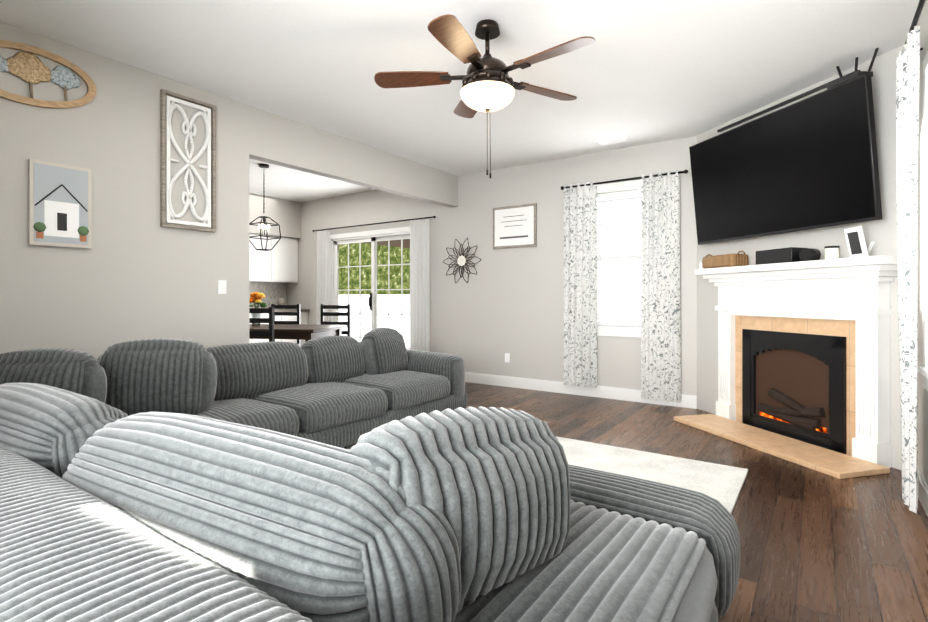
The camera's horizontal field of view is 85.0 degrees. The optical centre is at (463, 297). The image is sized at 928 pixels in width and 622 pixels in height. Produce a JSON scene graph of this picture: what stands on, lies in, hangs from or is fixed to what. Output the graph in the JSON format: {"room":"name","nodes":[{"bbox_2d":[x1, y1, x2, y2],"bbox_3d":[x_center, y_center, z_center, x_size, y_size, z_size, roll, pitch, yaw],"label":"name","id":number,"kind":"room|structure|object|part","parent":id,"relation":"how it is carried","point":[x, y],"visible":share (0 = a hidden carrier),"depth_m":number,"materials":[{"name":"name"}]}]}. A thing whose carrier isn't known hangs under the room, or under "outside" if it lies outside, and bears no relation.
{"room":"living room","nodes":[
{"label":"living room","id":0,"kind":"room"},
{"bbox_2d":[0,22,248,358],"bbox_3d":[-2.802,-0.250,2.980,0.120,2.740,3.270,0,0,35],"label":"wall","id":1,"kind":"structure","parent":0,"point":[135,271],"depth_m":3.49,"materials":[{"name":"beige paint"}]},
{"bbox_2d":[0,39,96,108],"bbox_3d":[-2.643,-1.350,3.082,0.021,0.362,0.688,0,0,35],"label":"framed picture","id":2,"kind":"object","parent":1,"relation":"attached to","point":[27,65],"visible":1,"depth_m":3.12,"materials":[{"name":"brown wood"}]},
{"bbox_2d":[28,159,91,248],"bbox_3d":[-2.548,-0.580,3.205,0.035,0.520,0.320,0,0,35],"label":"framed picture","id":3,"kind":"object","parent":1,"relation":"attached to","point":[59,205],"visible":1,"depth_m":3.19,"materials":[{"name":"beige wood"}]},
{"bbox_2d":[160,89,215,231],"bbox_3d":[-2.095,-1.015,3.859,0.038,1.000,0.400,0,0,35],"label":"art panel","id":4,"kind":"object","parent":1,"relation":"attached to","point":[208,115],"visible":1,"depth_m":3.84,"materials":[{"name":"grey wood"}]},
{"bbox_2d":[218,280,225,293],"bbox_3d":[-1.950,-0.080,4.086,0.010,0.114,0.070,0,0,35],"label":"switch plate","id":5,"kind":"object","parent":1,"relation":"attached to","point":[221,286],"visible":1,"depth_m":4.08,"materials":[{"name":"white plastic"}]},
{"bbox_2d":[249,233,272,284],"bbox_3d":[-3.439,-0.625,8.123,0.344,0.750,0.515,0,0,35],"label":"upper cabinet","id":6,"kind":"object","parent":0,"relation":"attached to","point":[260,262],"depth_m":8.09,"materials":[{"name":"white wood"}]},
{"bbox_2d":[363,239,409,248],"bbox_3d":[-0.253,-1.089,8.927,3.150,0.180,3.060,0,0,35],"label":"porch ceiling","id":7,"kind":"structure","parent":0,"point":[397,243],"depth_m":9.44,"materials":[{"name":"brown wood"}]},
{"bbox_2d":[0,0,919,201],"bbox_3d":[-1.590,-1.650,3.982,8.720,0.060,6.900,0,0,35],"label":"ceiling","id":8,"kind":"structure","parent":0,"point":[640,72],"depth_m":3.44,"materials":[{"name":"paint"}]},
{"bbox_2d":[249,164,280,250],"bbox_3d":[-2.452,-1.097,6.205,0.292,1.046,0.292,0,0,35],"label":"pendant lantern","id":9,"kind":"object","parent":8,"relation":"hanging from","point":[263,226],"visible":0.96,"depth_m":6.20,"materials":[{"name":"black metal"}]},
{"bbox_2d":[249,193,300,238],"bbox_3d":[-4.268,-1.312,6.888,0.399,0.614,4.599,0,0,35],"label":"soffit beam","id":10,"kind":"structure","parent":8,"relation":"attached to","point":[284,214],"depth_m":8.27,"materials":[{"name":"beige paint"}]},
{"bbox_2d":[249,106,457,207],"bbox_3d":[-0.999,-1.415,5.562,0.120,0.410,3.030,0,0,35],"label":"header beam","id":11,"kind":"structure","parent":8,"relation":"attached to","point":[274,139],"depth_m":5.13,"materials":[{"name":"beige paint"}]},
{"bbox_2d":[374,14,594,178],"bbox_3d":[0.159,-1.159,2.981,1.286,0.922,1.304,0,0,35],"label":"ceiling fan","id":12,"kind":"object","parent":8,"relation":"hanging from","point":[488,82],"visible":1,"depth_m":2.92,"materials":[{"name":"brown wood"}]},
{"bbox_3d":[-0.310,-1.315,3.054,0.433,0.039,0.315,0,0,35],"label":"blade","id":13,"kind":"part","parent":12,"relation":"part of","materials":[{"name":"brown wood"}]},
{"bbox_3d":[-0.032,-1.315,2.597,0.206,0.039,0.457,0,0,35],"label":"blade","id":14,"kind":"part","parent":12,"relation":"part of","materials":[{"name":"brown wood"}]},
{"bbox_3d":[0.038,-1.315,3.456,0.396,0.039,0.372,0,0,35],"label":"blade","id":15,"kind":"part","parent":12,"relation":"part of","materials":[{"name":"brown wood"}]},
{"bbox_3d":[0.140,-1.418,3.018,0.310,0.405,0.316,0,0,35],"label":"motor","id":16,"kind":"part","parent":12,"relation":"part of","materials":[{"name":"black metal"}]},
{"bbox_3d":[0.140,-1.170,3.018,0.324,0.100,0.324,0,0,35],"label":"lamp shade","id":17,"kind":"part","parent":12,"relation":"part of","materials":[{"name":"white glass"}]},
{"bbox_3d":[0.148,-0.916,3.019,0.072,0.435,0.072,0,0,35],"label":"finial chain","id":18,"kind":"part","parent":12,"relation":"part of","materials":[{"name":"grey metal"}]},
{"bbox_3d":[0.528,-1.315,3.248,0.281,0.039,0.444,0,0,35],"label":"blade","id":19,"kind":"part","parent":12,"relation":"part of","materials":[{"name":"brown wood"}]},
{"bbox_3d":[0.478,-1.315,2.713,0.457,0.039,0.167,0,0,35],"label":"blade","id":20,"kind":"part","parent":12,"relation":"part of","materials":[{"name":"brown wood"}]},
{"bbox_2d":[596,137,630,145],"bbox_3d":[1.553,-1.612,5.251,0.320,0.014,0.140,0,0,35],"label":"ceiling vent","id":21,"kind":"object","parent":8,"relation":"in","point":[613,141],"visible":1,"depth_m":5.23,"materials":[{"name":"white metal"}]},
{"bbox_2d":[287,136,696,395],"bbox_3d":[-0.343,-0.250,7.025,6.920,2.740,0.120,0,0,35],"label":"wall","id":22,"kind":"structure","parent":0,"point":[493,311],"depth_m":6.29,"materials":[{"name":"beige paint"}]},
{"bbox_2d":[249,282,285,307],"bbox_3d":[-3.858,-0.025,7.814,0.011,0.450,2.588,0,0,35],"label":"backsplash","id":23,"kind":"structure","parent":22,"relation":"attached to","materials":[{"name":"tile"}]},
{"bbox_2d":[261,237,297,284],"bbox_3d":[-3.136,-0.624,8.557,0.344,0.750,0.543,0,0,35],"label":"upper cabinet","id":24,"kind":"object","parent":22,"relation":"attached to","point":[273,271],"depth_m":8.49,"materials":[{"name":"white wood"}]},
{"bbox_2d":[329,226,409,341],"bbox_3d":[-1.381,0.055,7.739,1.940,2.130,0.138,0,0,35],"label":"door frame","id":25,"kind":"structure","parent":22,"relation":"attached to","point":[373,237],"depth_m":7.75,"materials":[{"name":"white wood"}]},
{"bbox_2d":[369,293,371,309],"bbox_3d":[-1.430,0.070,7.730,0.040,0.260,0.030,0,0,35],"label":"door handle","id":26,"kind":"object","parent":25,"relation":"attached to","point":[370,301],"visible":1,"depth_m":7.72,"materials":[{"name":"black plastic"}]},
{"bbox_2d":[312,216,435,231],"bbox_3d":[-1.426,-1.092,7.649,2.573,0.034,0.095,0,0,35],"label":"curtain rod","id":27,"kind":"object","parent":22,"relation":"attached to","point":[376,223],"visible":0.98,"depth_m":7.49,"materials":[{"name":"black metal"}]},
{"bbox_2d":[317,230,329,324],"bbox_3d":[-2.300,0.005,8.222,0.300,2.170,0.059,0,0,35],"label":"sheer curtain","id":28,"kind":"object","parent":27,"relation":"hanging from","point":[323,255],"visible":0.58,"depth_m":8.20,"materials":[{"name":"white fabric"}]},
{"bbox_2d":[410,218,429,351],"bbox_3d":[-0.603,0.005,7.037,0.360,2.170,0.059,0,0,35],"label":"sheer curtain","id":29,"kind":"object","parent":27,"relation":"hanging from","point":[419,284],"visible":0.75,"depth_m":7.04,"materials":[{"name":"white fabric"}]},
{"bbox_2d":[443,238,480,282],"bbox_3d":[-0.031,-0.480,6.704,0.624,0.596,0.030,0,0,35],"label":"art","id":30,"kind":"object","parent":22,"relation":"attached to","point":[461,261],"visible":0.98,"depth_m":6.70,"materials":[{"name":"brown metal"}]},
{"bbox_2d":[505,353,509,362],"bbox_3d":[0.539,0.760,6.332,0.070,0.114,0.008,0,0,35],"label":"outlet","id":31,"kind":"object","parent":22,"relation":"attached to","point":[507,357],"visible":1,"depth_m":6.33,"materials":[{"name":"white plastic"}]},
{"bbox_2d":[493,203,536,248],"bbox_3d":[0.620,-0.870,6.264,0.610,0.520,0.024,0,0,35],"label":"framed sign","id":32,"kind":"object","parent":22,"relation":"attached to","point":[515,226],"visible":0.98,"depth_m":6.24,"materials":[{"name":"grey wood"}]},
{"bbox_2d":[465,372,696,408],"bbox_3d":[1.123,1.055,5.919,2.950,0.130,0.016,0,0,35],"label":"baseboard","id":33,"kind":"structure","parent":22,"relation":"attached to","point":[634,395],"depth_m":5.82,"materials":[{"name":"white wood"}]},
{"bbox_2d":[597,179,641,337],"bbox_3d":[1.738,-0.410,5.551,0.980,1.680,0.155,0,0,35],"label":"window","id":34,"kind":"structure","parent":22,"relation":"in","point":[621,331],"depth_m":5.52,"materials":[{"name":"white"}]},
{"bbox_2d":[597,189,640,326],"bbox_3d":[1.739,-0.420,5.553,0.736,1.476,0.048,0,0,35],"label":"window blinds","id":35,"kind":"object","parent":34,"relation":"attached to","point":[602,319],"visible":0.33,"depth_m":5.58,"materials":[{"name":"white plastic"}]},
{"bbox_2d":[561,170,687,189],"bbox_3d":[1.692,-1.255,5.469,1.370,0.042,0.099,0,0,35],"label":"curtain rod","id":36,"kind":"object","parent":22,"relation":"attached to","point":[656,175],"visible":0.85,"depth_m":5.41,"materials":[{"name":"black metal"}]},
{"bbox_2d":[564,181,596,386],"bbox_3d":[1.308,-0.140,5.703,0.380,2.280,0.062,0,0,35],"label":"curtain","id":37,"kind":"object","parent":36,"relation":"hanging from","point":[580,286],"visible":1,"depth_m":5.71,"materials":[{"name":"white fabric"}]},
{"bbox_2d":[641,170,680,401],"bbox_3d":[2.020,-0.110,5.204,0.380,2.340,0.067,0,0,35],"label":"curtain","id":38,"kind":"object","parent":36,"relation":"hanging from","point":[660,299],"visible":1,"depth_m":5.20,"materials":[{"name":"white fabric"}]},
{"bbox_2d":[465,382,927,621],"bbox_3d":[-1.590,1.150,3.981,8.720,0.060,6.900,0,0,35],"label":"floor","id":39,"kind":"structure","parent":0,"point":[816,546],"depth_m":2.52,"materials":[{"name":"brown wood"}]},
{"bbox_2d":[249,313,252,342],"bbox_3d":[-3.623,0.680,7.623,0.614,0.880,0.515,0,0,35],"label":"base cabinet","id":40,"kind":"object","parent":39,"relation":"on","point":[250,316],"depth_m":7.67,"materials":[{"name":"white wood"}]},
{"bbox_2d":[249,307,273,341],"bbox_3d":[-2.119,0.610,5.364,0.440,1.020,0.420,0,0,10],"label":"dining chair","id":41,"kind":"object","parent":39,"relation":"on","point":[270,321],"visible":0.15,"depth_m":5.14,"materials":[{"name":"black wood"}]},
{"bbox_2d":[253,313,280,342],"bbox_3d":[-3.328,0.680,8.045,0.614,0.880,0.515,0,0,35],"label":"base cabinet","id":42,"kind":"object","parent":39,"relation":"on","point":[263,315],"depth_m":7.88,"materials":[{"name":"white wood"}]},
{"bbox_2d":[271,304,300,346],"bbox_3d":[-2.590,0.610,7.081,0.440,1.020,0.420,0,0,10],"label":"dining chair","id":43,"kind":"object","parent":39,"relation":"on","point":[298,312],"visible":0.31,"depth_m":7.25,"materials":[{"name":"black wood"}]},
{"bbox_2d":[281,313,307,345],"bbox_3d":[-3.025,0.681,8.479,0.614,0.880,0.543,0,0,35],"label":"base cabinet","id":44,"kind":"object","parent":39,"relation":"on","point":[304,316],"depth_m":8.31,"materials":[{"name":"white wood"}]},
{"bbox_2d":[275,309,308,312],"bbox_3d":[-3.606,0.220,7.625,0.639,0.040,2.608,0,0,35],"label":"countertop","id":45,"kind":"structure","parent":44,"relation":"on","point":[276,310],"depth_m":8.21,"materials":[{"name":"grey stone"}]},
{"bbox_2d":[249,324,346,341],"bbox_3d":[-2.355,0.740,6.223,1.550,0.760,0.950,0,0,10],"label":"dining table","id":46,"kind":"object","parent":39,"relation":"on","point":[305,332],"visible":0.35,"depth_m":5.82,"materials":[{"name":"brown wood"}]},
{"bbox_2d":[249,292,266,325],"bbox_3d":[-2.591,0.146,6.297,0.264,0.426,0.226,0,0,35],"label":"vase","id":47,"kind":"object","parent":46,"relation":"on","point":[255,297],"visible":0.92,"depth_m":6.27,"materials":[{"name":"clear glass"}]},
{"bbox_2d":[321,304,350,336],"bbox_3d":[-1.842,0.610,6.950,0.440,1.020,0.420,0,0,10],"label":"dining chair","id":48,"kind":"object","parent":39,"relation":"on","point":[347,314],"visible":0.23,"depth_m":7.12,"materials":[{"name":"black wood"}]},
{"bbox_2d":[347,436,748,513],"bbox_3d":[-0.501,1.112,2.562,3.030,0.014,3.820,0,0,35],"label":"rug","id":49,"kind":"object","parent":39,"relation":"on","point":[722,484],"visible":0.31,"depth_m":3.27,"materials":[{"name":"white carpet"}]},
{"bbox_2d":[0,327,739,621],"bbox_3d":[-0.480,0.676,2.878,3.647,0.855,3.886,0,0,35],"label":"sofa","id":50,"kind":"object","parent":49,"relation":"on","point":[161,480],"visible":1,"depth_m":1.15,"materials":[{"name":"grey fabric"}]},
{"bbox_2d":[0,348,106,402],"bbox_3d":[-2.220,0.529,2.627,0.660,0.531,0.315,0,-12,-7],"label":"pillow","id":51,"kind":"object","parent":50,"relation":"on","point":[79,372],"depth_m":2.59,"materials":[{"name":"grey fabric"}]},
{"bbox_2d":[97,338,216,415],"bbox_3d":[-1.846,0.519,3.024,0.677,0.557,0.318,0,-14,-17],"label":"pillow","id":52,"kind":"object","parent":50,"relation":"on","point":[172,375],"depth_m":2.93,"materials":[{"name":"grey fabric"}]},
{"bbox_3d":[-1.600,0.819,3.180,0.877,0.269,0.859,0,0,35],"label":"seat","id":53,"kind":"part","parent":50,"relation":"part of","materials":[{"name":"grey fabric"}]},
{"bbox_3d":[-1.133,0.821,3.849,0.876,0.267,0.858,0,0,35],"label":"seat","id":54,"kind":"part","parent":50,"relation":"part of","materials":[{"name":"grey fabric"}]},
{"bbox_2d":[361,327,407,374],"bbox_3d":[-0.744,0.540,4.771,0.308,0.518,0.600,-13,-6,24],"label":"pillow","id":55,"kind":"object","parent":50,"relation":"on","point":[384,352],"depth_m":4.58,"materials":[{"name":"grey fabric"}]},
{"bbox_3d":[-0.664,0.819,4.520,0.880,0.266,0.862,0,0,35],"label":"seat","id":56,"kind":"part","parent":50,"relation":"part of","materials":[{"name":"grey fabric"}]},
{"bbox_3d":[-0.488,0.818,5.055,1.133,0.566,0.326,0,0,35],"label":"arm","id":57,"kind":"part","parent":50,"relation":"part of"},
{"bbox_2d":[350,406,569,612],"bbox_3d":[0.003,0.523,1.258,0.347,0.490,0.780,-8,-12,43],"label":"pillow","id":58,"kind":"object","parent":50,"relation":"on","point":[487,490],"depth_m":1.08,"materials":[{"name":"grey fabric"}]},
{"bbox_3d":[0.009,0.824,1.329,1.070,0.292,1.344,0,0,35],"label":"chaise seat","id":59,"kind":"part","parent":50,"relation":"part of","materials":[{"name":"grey fabric"}]},
{"bbox_2d":[674,256,897,478],"bbox_3d":[2.357,0.430,3.956,0.540,1.380,1.645,0,0,-15],"label":"fireplace","id":60,"kind":"object","parent":39,"relation":"on","point":[804,363],"visible":0.96,"depth_m":3.77,"materials":[{"name":"white wood"}]},
{"bbox_2d":[702,251,747,268],"bbox_3d":[2.346,-0.331,4.556,0.180,0.140,0.390,0,0,-15],"label":"wicker basket","id":61,"kind":"object","parent":60,"relation":"on","point":[719,261],"visible":0.98,"depth_m":4.44,"materials":[{"name":"brown wicker"}]},
{"bbox_2d":[756,247,820,264],"bbox_3d":[2.518,-0.319,3.935,0.160,0.115,0.470,0,0,-15],"label":"media box","id":62,"kind":"object","parent":60,"relation":"on","point":[789,254],"visible":0.77,"depth_m":3.86,"materials":[{"name":"black plastic"}]},
{"bbox_2d":[824,246,839,259],"bbox_3d":[2.611,-0.311,3.592,0.088,0.100,0.088,0,0,35],"label":"candle jar","id":63,"kind":"object","parent":60,"relation":"on","point":[831,252],"visible":0.83,"depth_m":3.56,"materials":[{"name":"beige"}]},
{"bbox_2d":[844,226,874,257],"bbox_3d":[2.648,-0.364,3.387,0.166,0.209,0.160,0,0,35],"label":"framed picture","id":64,"kind":"object","parent":60,"relation":"on","point":[855,240],"visible":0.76,"depth_m":3.38,"materials":[{"name":"white wood"}]},
{"bbox_2d":[697,46,902,469],"bbox_3d":[2.644,-0.250,4.171,0.120,2.740,2.019,0,0,-15],"label":"wall","id":65,"kind":"structure","parent":0,"point":[882,233],"depth_m":3.52,"materials":[{"name":"beige paint"}]},
{"bbox_2d":[689,48,881,244],"bbox_3d":[2.462,-1.076,4.070,0.202,1.149,1.650,0,0,-15],"label":"tv","id":66,"kind":"object","parent":65,"relation":"attached to","point":[811,162],"visible":0.92,"depth_m":3.79,"materials":[{"name":"black plastic"}]},
{"bbox_2d":[916,0,927,483],"bbox_3d":[1.464,-0.251,1.158,0.120,2.740,5.167,0,0,35],"label":"wall","id":67,"kind":"structure","parent":0,"point":[922,23],"depth_m":2.83,"materials":[{"name":"beige paint"}]},
{"bbox_2d":[904,0,925,50],"bbox_3d":[2.080,-1.365,2.236,0.098,0.042,1.672,0,0,35],"label":"curtain rod","id":68,"kind":"object","parent":67,"relation":"attached to","point":[918,12],"visible":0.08,"depth_m":2.44,"materials":[{"name":"black metal"}]},
{"bbox_2d":[896,26,919,513],"bbox_3d":[2.360,-0.135,2.687,0.065,2.430,0.420,0,0,35],"label":"curtain","id":69,"kind":"object","parent":68,"relation":"hanging from","point":[907,91],"visible":1,"depth_m":2.62,"materials":[{"name":"white fabric"}]},
{"bbox_2d":[918,469,927,515],"bbox_3d":[1.379,1.054,1.156,0.016,0.130,5.067,0,0,35],"label":"baseboard","id":70,"kind":"structure","parent":67,"relation":"attached to","point":[923,491],"depth_m":2.71,"materials":[{"name":"white wood"}]},
{"bbox_2d":[918,51,927,390],"bbox_3d":[2.128,-0.386,2.227,0.055,1.730,1.180,0,0,35],"label":"window","id":71,"kind":"structure","parent":67,"relation":"in","point":[923,370],"depth_m":2.63,"materials":[{"name":"white"}]},
{"label":"outside","id":72,"kind":"structure","parent":0,"visible":0},
{"bbox_2d":[339,243,409,294],"bbox_3d":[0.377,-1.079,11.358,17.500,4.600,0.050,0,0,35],"label":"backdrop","id":73,"kind":"structure","parent":72,"point":[382,271],"depth_m":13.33,"materials":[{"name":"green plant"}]},
{"bbox_3d":[-0.540,1.171,9.608,16.000,0.060,3.870,0,0,35],"label":"ground","id":74,"kind":"structure","parent":72,"visible":0},
{"bbox_2d":[339,294,409,347],"bbox_3d":[-0.913,0.061,11.082,6.700,2.120,0.120,0,0,35],"label":"fence","id":75,"kind":"object","parent":74,"relation":"on","point":[395,308],"depth_m":11.74,"materials":[{"name":"white"}]}
]}

